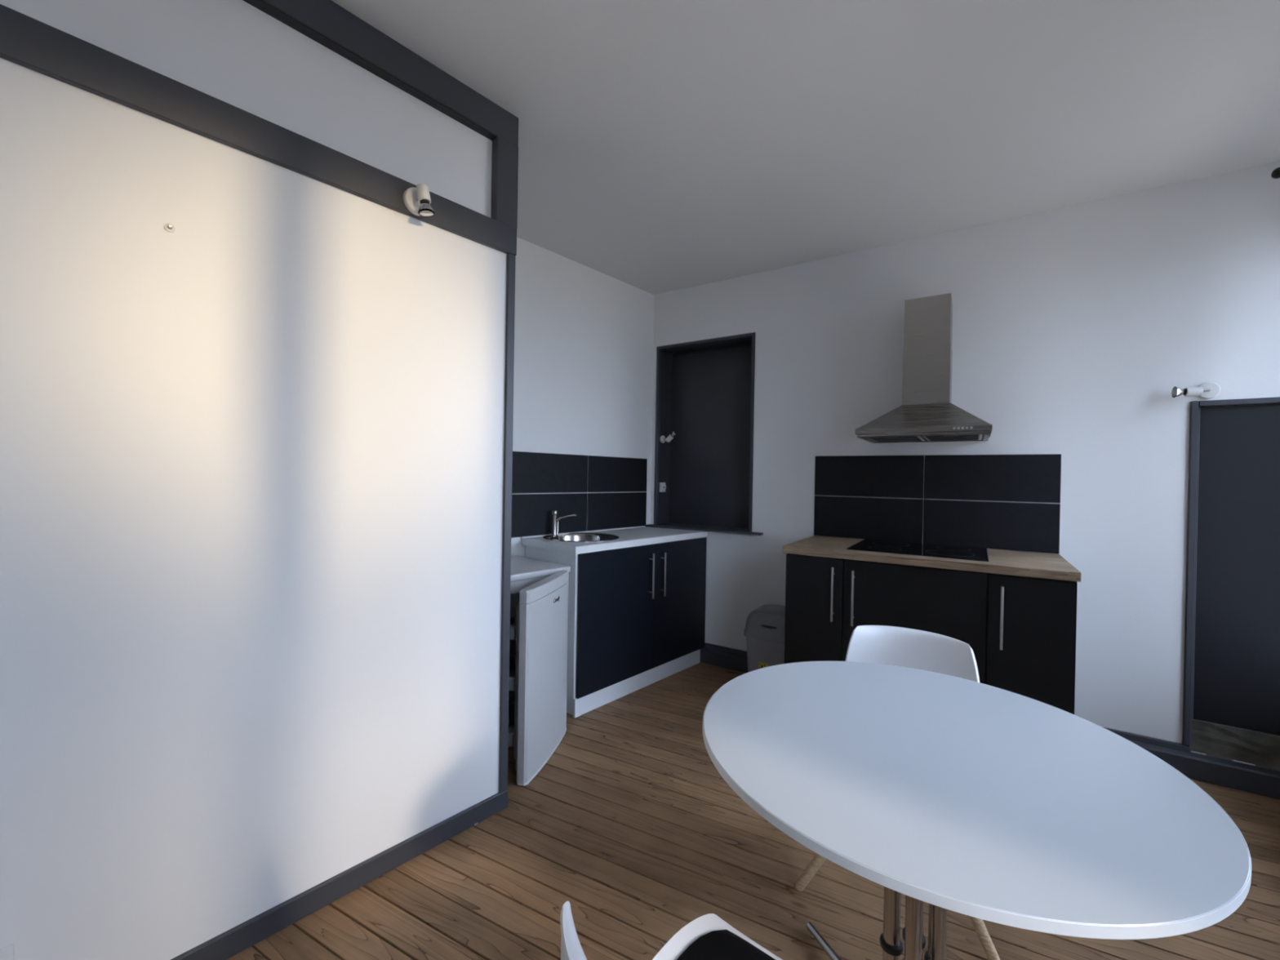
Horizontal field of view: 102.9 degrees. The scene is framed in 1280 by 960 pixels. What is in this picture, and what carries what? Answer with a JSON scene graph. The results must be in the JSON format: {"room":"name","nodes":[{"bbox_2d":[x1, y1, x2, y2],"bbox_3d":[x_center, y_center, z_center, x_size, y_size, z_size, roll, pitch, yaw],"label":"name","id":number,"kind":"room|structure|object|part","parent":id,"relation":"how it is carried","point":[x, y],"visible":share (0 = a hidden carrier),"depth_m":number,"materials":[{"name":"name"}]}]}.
{"room":"kitchen","nodes":[
{"label":"kitchen","id":0,"kind":"room"},
{"bbox_2d":[0,0,518,959],"bbox_3d":[-1.734,-0.073,0.646,0.076,2.660,3.627,1,0,42],"label":"wall","id":1,"kind":"structure","parent":0,"point":[255,452],"depth_m":1.35,"materials":[{"name":"white paint"}]},
{"bbox_2d":[0,943,14,959],"bbox_3d":[-1.355,1.023,1.051,0.012,0.082,0.082,1,0,42],"label":"wall outlet","id":2,"kind":"object","parent":1,"relation":"attached to","point":[6,953],"visible":1,"depth_m":1.07,"materials":[{"name":"white plastic"}]},
{"bbox_2d":[164,222,175,232],"bbox_3d":[-1.145,-0.616,1.241,0.014,0.020,0.020,1,0,42],"label":"wall anchor","id":3,"kind":"object","parent":1,"relation":"attached to","point":[168,227],"visible":1,"depth_m":1.24,"materials":[{"name":"white plastic"}]},
{"bbox_3d":[-1.752,-1.133,0.621,0.026,0.340,3.550,1,0,42],"label":"transom panel","id":4,"kind":"part","parent":1,"relation":"part of","materials":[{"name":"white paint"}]},
{"bbox_3d":[-1.719,-0.926,0.641,0.076,0.101,3.627,1,0,42],"label":"rail","id":5,"kind":"part","parent":1,"relation":"part of","materials":[{"name":"grey paint"}]},
{"bbox_2d":[170,789,508,959],"bbox_3d":[-1.735,1.223,0.637,0.019,0.069,3.630,1,0,42],"label":"baseboard","id":6,"kind":"structure","parent":1,"relation":"attached to","point":[237,939],"depth_m":1.53,"materials":[{"name":"grey paint"}]},
{"bbox_3d":[-1.712,-1.347,0.638,0.076,0.112,3.627,1,0,42],"label":"rail","id":7,"kind":"part","parent":1,"relation":"part of","materials":[{"name":"grey paint"}]},
{"bbox_2d":[402,183,434,217],"bbox_3d":[-0.702,-0.900,1.639,0.089,0.098,0.082,1,0,42],"label":"wall spotlight","id":8,"kind":"object","parent":1,"relation":"attached to","point":[417,200],"visible":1,"depth_m":1.63,"materials":[{"name":"white plastic"}]},
{"bbox_2d":[416,183,431,204],"bbox_3d":[-0.692,-0.915,1.632,0.045,0.057,0.041,1,0,33],"label":"socket","id":9,"kind":"object","parent":8,"relation":"attached to","point":[423,196],"depth_m":1.62,"materials":[{"name":"white plastic"}]},
{"bbox_3d":[-0.683,-0.871,1.630,0.050,0.042,0.050,1,0,33],"label":"bulb","id":10,"kind":"part","parent":8,"relation":"part of","materials":[{"name":"white"}]},
{"bbox_3d":[-0.533,0.203,1.981,0.070,2.133,0.033,1,0,42],"label":"edge post","id":11,"kind":"part","parent":1,"relation":"part of","materials":[{"name":"grey paint"}]},
{"bbox_2d":[511,236,653,556],"bbox_3d":[-1.648,-0.080,2.036,0.159,2.660,6.000,1,0,42],"label":"wall","id":12,"kind":"structure","parent":0,"point":[583,372],"depth_m":3.29,"materials":[{"name":"white paint"}]},
{"bbox_2d":[226,662,1279,959],"bbox_3d":[-0.458,1.307,0.865,4.312,0.060,5.555,1,0,33],"label":"floor","id":13,"kind":"structure","parent":0,"point":[631,822],"depth_m":1.61,"materials":[{"name":"brown wood"}]},
{"bbox_2d":[507,555,570,786],"bbox_3d":[-0.616,0.852,2.498,0.750,0.826,0.525,1,0,42],"label":"refrigerator","id":14,"kind":"object","parent":13,"relation":"on","point":[539,588],"visible":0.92,"depth_m":2.25,"materials":[{"name":"white metal"}]},
{"bbox_2d":[508,662,515,698],"bbox_3d":[-0.724,1.038,2.591,0.360,0.008,0.440,1,0,42],"label":"shelf","id":15,"kind":"object","parent":14,"relation":"attached to","point":[512,665],"depth_m":2.74,"materials":[{"name":"grey plastic"}]},
{"bbox_2d":[509,640,515,657],"bbox_3d":[-0.721,0.838,2.590,0.360,0.008,0.440,1,0,42],"label":"shelf","id":16,"kind":"object","parent":14,"relation":"attached to","point":[512,642],"depth_m":2.54,"materials":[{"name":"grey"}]},
{"bbox_3d":[-0.483,0.863,2.360,0.026,0.670,0.389,1,0,12],"label":"panel","id":17,"kind":"part","parent":14,"relation":"part of","materials":[{"name":"grey plastic"}]},
{"bbox_3d":[-0.707,0.469,2.587,0.452,0.006,0.508,1,0,42],"label":"lid rail","id":18,"kind":"part","parent":14,"relation":"part of","materials":[{"name":"grey plastic"}]},
{"bbox_3d":[-0.709,0.451,2.587,0.479,0.029,0.525,1,0,42],"label":"lid","id":19,"kind":"part","parent":14,"relation":"part of","materials":[{"name":"white plastic"}]},
{"bbox_3d":[-0.433,1.258,2.345,0.059,0.010,0.487,1,0,12],"label":"trim","id":20,"kind":"part","parent":14,"relation":"part of","materials":[{"name":"white plastic"}]},
{"bbox_3d":[-0.423,0.483,2.341,0.059,0.052,0.488,1,0,12],"label":"trim","id":21,"kind":"part","parent":14,"relation":"part of","materials":[{"name":"white plastic"}]},
{"bbox_2d":[525,537,706,718],"bbox_3d":[-0.096,0.829,3.259,0.506,0.880,1.174,1,0,42],"label":"base cabinet","id":22,"kind":"object","parent":13,"relation":"on","point":[637,614],"visible":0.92,"depth_m":2.98,"materials":[{"name":"black wood"}]},
{"bbox_2d":[520,525,707,554],"bbox_3d":[-0.113,0.364,3.268,0.494,0.046,1.205,1,0,42],"label":"countertop","id":23,"kind":"structure","parent":22,"relation":"on","point":[633,536],"depth_m":3.06,"materials":[{"name":"white laminate"}]},
{"bbox_2d":[550,510,577,536],"bbox_3d":[-0.459,0.265,3.077,0.176,0.156,0.048,1,0,20],"label":"tap","id":24,"kind":"object","parent":23,"relation":"on","point":[554,513],"visible":1,"depth_m":3.08,"materials":[{"name":"silver metal"}]},
{"bbox_3d":[-0.444,0.227,3.069,0.145,0.050,0.017,1,0,22],"label":"spout","id":25,"kind":"part","parent":24,"relation":"part of","materials":[{"name":"silver metal"}]},
{"bbox_2d":[542,532,618,554],"bbox_3d":[-0.355,0.423,3.065,0.456,0.165,0.456,1,0,42],"label":"sink basin","id":26,"kind":"object","parent":23,"relation":"in","point":[575,536],"visible":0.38,"depth_m":3.23,"materials":[{"name":"silver metal"}]},
{"bbox_3d":[-0.125,0.777,2.919,0.018,0.765,0.606,1,0,42],"label":"door","id":27,"kind":"part","parent":22,"relation":"part of","materials":[{"name":"black paint"}]},
{"bbox_3d":[0.071,0.581,3.089,0.038,0.272,0.011,1,0,42],"label":"handle","id":28,"kind":"part","parent":22,"relation":"part of","materials":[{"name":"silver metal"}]},
{"bbox_3d":[0.146,0.587,3.172,0.038,0.270,0.011,1,0,42],"label":"handle","id":29,"kind":"part","parent":22,"relation":"part of","materials":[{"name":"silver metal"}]},
{"bbox_3d":[0.266,0.781,3.350,0.018,0.765,0.552,1,0,42],"label":"door","id":30,"kind":"part","parent":22,"relation":"part of","materials":[{"name":"black paint"}]},
{"bbox_2d":[560,901,782,959],"bbox_3d":[0.147,0.910,0.685,0.548,0.760,0.530,1,0,36],"label":"dining chair","id":31,"kind":"object","parent":13,"relation":"on","point":[708,936],"visible":1,"depth_m":0.92,"materials":[{"name":"white plastic"}]},
{"bbox_2d":[743,604,785,672],"bbox_3d":[0.811,1.034,3.105,0.304,0.502,0.252,1,0,33],"label":"waste bin","id":32,"kind":"object","parent":13,"relation":"on","point":[764,629],"visible":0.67,"depth_m":3.02,"materials":[{"name":"grey plastic"}]},
{"bbox_3d":[0.814,0.867,3.104,0.304,0.167,0.252,1,0,33],"label":"lid","id":33,"kind":"part","parent":32,"relation":"part of","materials":[{"name":"grey plastic"}]},
{"bbox_2d":[784,553,844,663],"bbox_3d":[1.016,0.837,2.798,0.282,0.907,0.620,1,0,33],"label":"base cabinet","id":34,"kind":"object","parent":13,"relation":"on","point":[813,624],"visible":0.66,"depth_m":2.56,"materials":[{"name":"black wood"}]},
{"bbox_3d":[0.944,0.559,2.498,0.011,0.264,0.038,1,0,33],"label":"handle","id":35,"kind":"part","parent":34,"relation":"part of","materials":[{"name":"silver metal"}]},
{"bbox_2d":[782,535,1081,582],"bbox_3d":[1.405,0.372,2.580,1.180,0.036,0.633,1,0,33],"label":"countertop","id":36,"kind":"structure","parent":34,"relation":"on","point":[1011,562],"depth_m":2.33,"materials":[{"name":"brown wood"}]},
{"bbox_2d":[846,538,989,561],"bbox_3d":[1.422,0.352,2.608,0.591,0.004,0.518,1,0,33],"label":"induction hob","id":37,"kind":"object","parent":36,"relation":"in","point":[963,553],"visible":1,"depth_m":2.56,"materials":[{"name":"black glass"}]},
{"bbox_2d":[795,625,999,959],"bbox_3d":[0.831,0.916,1.619,0.548,0.760,0.530,1,0,33],"label":"dining chair","id":38,"kind":"object","parent":13,"relation":"on","point":[901,646],"visible":0.26,"depth_m":1.78,"materials":[{"name":"white plastic"}]},
{"bbox_3d":[0.628,1.092,1.592,0.270,0.401,0.031,1,0,6],"label":"leg","id":39,"kind":"part","parent":38,"relation":"part of","materials":[{"name":"brown wood"}]},
{"bbox_3d":[0.881,1.097,1.425,0.031,0.401,0.269,1,0,-30],"label":"leg","id":40,"kind":"part","parent":38,"relation":"part of","materials":[{"name":"brown wood"}]},
{"bbox_2d":[842,559,986,684],"bbox_3d":[1.379,0.845,2.560,0.580,0.907,0.620,1,0,33],"label":"base cabinet","id":41,"kind":"object","parent":13,"relation":"on","point":[952,603],"visible":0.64,"depth_m":2.31,"materials":[{"name":"black wood"}]},
{"bbox_3d":[1.022,0.566,2.447,0.011,0.265,0.038,1,0,33],"label":"handle","id":42,"kind":"part","parent":41,"relation":"part of","materials":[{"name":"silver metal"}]},
{"bbox_2d":[702,661,1251,959],"bbox_3d":[0.590,0.923,1.095,0.916,0.741,0.916,1,0,33],"label":"dining table","id":43,"kind":"object","parent":13,"relation":"on","point":[945,792],"visible":1,"depth_m":0.89,"materials":[{"name":"white plastic"}]},
{"bbox_2d":[985,573,1077,714],"bbox_3d":[1.746,0.852,2.319,0.292,0.907,0.620,1,0,33],"label":"base cabinet","id":44,"kind":"object","parent":13,"relation":"on","point":[1030,651],"visible":0.62,"depth_m":2.09,"materials":[{"name":"black wood"}]},
{"bbox_3d":[1.509,0.574,2.127,0.011,0.262,0.038,1,0,33],"label":"handle","id":45,"kind":"part","parent":44,"relation":"part of","materials":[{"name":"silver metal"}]},
{"bbox_2d":[331,0,1279,294],"bbox_3d":[-0.247,-1.430,0.872,4.660,0.100,6.174,1,0,33],"label":"ceiling","id":46,"kind":"structure","parent":0,"point":[664,145],"depth_m":1.87,"materials":[{"name":"white paint"}]},
{"bbox_2d":[1271,167,1279,178],"bbox_3d":[2.151,-1.277,1.418,0.044,0.130,1.521,1,0,33],"label":"curtain rod","id":47,"kind":"object","parent":46,"relation":"attached to","point":[1275,174],"visible":1,"depth_m":2.04,"materials":[{"name":"black metal"}]},
{"bbox_2d":[649,160,1279,743],"bbox_3d":[1.395,-0.035,3.152,4.370,2.660,0.309,1,0,33],"label":"wall","id":48,"kind":"structure","parent":0,"point":[1075,327],"depth_m":2.56,"materials":[{"name":"white paint"}]},
{"bbox_2d":[659,482,666,492],"bbox_3d":[0.173,0.055,3.854,0.030,0.072,0.062,1,0,33],"label":"socket","id":49,"kind":"object","parent":48,"relation":"attached to","point":[662,485],"visible":1,"depth_m":3.83,"materials":[{"name":"white plastic"}]},
{"bbox_2d":[660,430,677,442],"bbox_3d":[0.221,-0.326,3.831,0.127,0.091,0.055,1,0,28],"label":"wall spotlight","id":50,"kind":"object","parent":48,"relation":"attached to","point":[670,437],"visible":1,"depth_m":3.81,"materials":[{"name":"white plastic"}]},
{"bbox_2d":[665,434,673,442],"bbox_3d":[0.222,-0.312,3.825,0.061,0.061,0.039,1,0,17],"label":"socket","id":51,"kind":"object","parent":50,"relation":"attached to","point":[670,437],"depth_m":3.81,"materials":[{"name":"white plastic"}]},
{"bbox_3d":[0.257,-0.346,3.815,0.049,0.049,0.049,1,0,33],"label":"bulb","id":52,"kind":"part","parent":50,"relation":"part of","materials":[{"name":"white metal"}]},
{"bbox_2d":[644,332,763,536],"bbox_3d":[0.497,-0.311,3.656,0.876,1.357,0.295,1,0,33],"label":"window","id":53,"kind":"structure","parent":48,"relation":"attached to","point":[704,393],"depth_m":3.80,"materials":[{"name":"grey paint"}]},
{"bbox_3d":[0.131,-0.332,3.824,0.021,1.329,0.036,1,0,33],"label":"frame","id":54,"kind":"part","parent":53,"relation":"part of","materials":[{"name":"grey paint"}]},
{"bbox_3d":[0.481,0.346,3.651,0.876,0.014,0.275,1,0,33],"label":"sill","id":55,"kind":"part","parent":53,"relation":"part of","materials":[{"name":"grey paint"}]},
{"bbox_3d":[0.454,-0.979,3.615,0.726,0.022,0.036,1,0,33],"label":"frame","id":56,"kind":"part","parent":53,"relation":"part of","materials":[{"name":"grey paint"}]},
{"bbox_3d":[0.650,0.365,3.453,0.210,0.013,0.019,1,0,33],"label":"sill mould","id":57,"kind":"part","parent":53,"relation":"part of","materials":[{"name":"white paint"}]},
{"bbox_3d":[0.756,-0.319,3.413,0.022,1.329,0.036,1,0,33],"label":"frame","id":58,"kind":"part","parent":53,"relation":"part of","materials":[{"name":"grey paint"}]},
{"bbox_2d":[854,293,992,443],"bbox_3d":[1.475,-0.581,2.641,0.577,0.741,0.478,1,0,33],"label":"extractor hood","id":59,"kind":"object","parent":48,"relation":"attached to","point":[926,413],"visible":1,"depth_m":2.62,"materials":[{"name":"silver metal"}]},
{"bbox_2d":[857,430,990,443],"bbox_3d":[1.473,-0.221,2.650,0.561,0.018,0.461,1,0,33],"label":"tray","id":60,"kind":"object","parent":59,"relation":"on","point":[871,436],"depth_m":2.56,"materials":[{"name":"silver metal"}]},
{"bbox_2d":[699,642,1279,799],"bbox_3d":[1.644,1.235,2.787,2.908,0.133,0.036,1,0,33],"label":"baseboard","id":61,"kind":"structure","parent":48,"relation":"attached to","point":[1255,780],"depth_m":2.25,"materials":[{"name":"grey paint"}]},
{"bbox_2d":[1171,382,1220,399],"bbox_3d":[2.450,-0.395,2.241,0.173,0.072,0.067,1,0,9],"label":"wall spotlight","id":62,"kind":"object","parent":48,"relation":"attached to","point":[1206,390],"visible":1,"depth_m":2.23,"materials":[{"name":"white plastic"}]},
{"bbox_3d":[2.387,-0.390,2.254,0.040,0.050,0.049,1,0,33],"label":"bulb","id":63,"kind":"part","parent":62,"relation":"part of","materials":[{"name":"white"}]},
{"bbox_2d":[1183,386,1203,396],"bbox_3d":[2.428,-0.388,2.235,0.053,0.039,0.039,1,0,26],"label":"socket","id":64,"kind":"object","parent":62,"relation":"attached to","point":[1189,391],"depth_m":2.23,"materials":[{"name":"white plastic"}]},
{"bbox_2d":[1182,396,1279,770],"bbox_3d":[2.678,0.438,2.162,0.519,1.569,0.072,1,0,33],"label":"door","id":65,"kind":"structure","parent":48,"relation":"in","point":[1231,702],"depth_m":2.22,"materials":[{"name":"black paint"}]},
{"bbox_3d":[2.463,0.417,2.284,0.025,1.536,0.040,1,0,33],"label":"frame post","id":66,"kind":"part","parent":65,"relation":"part of","materials":[{"name":"grey paint"}]}
]}

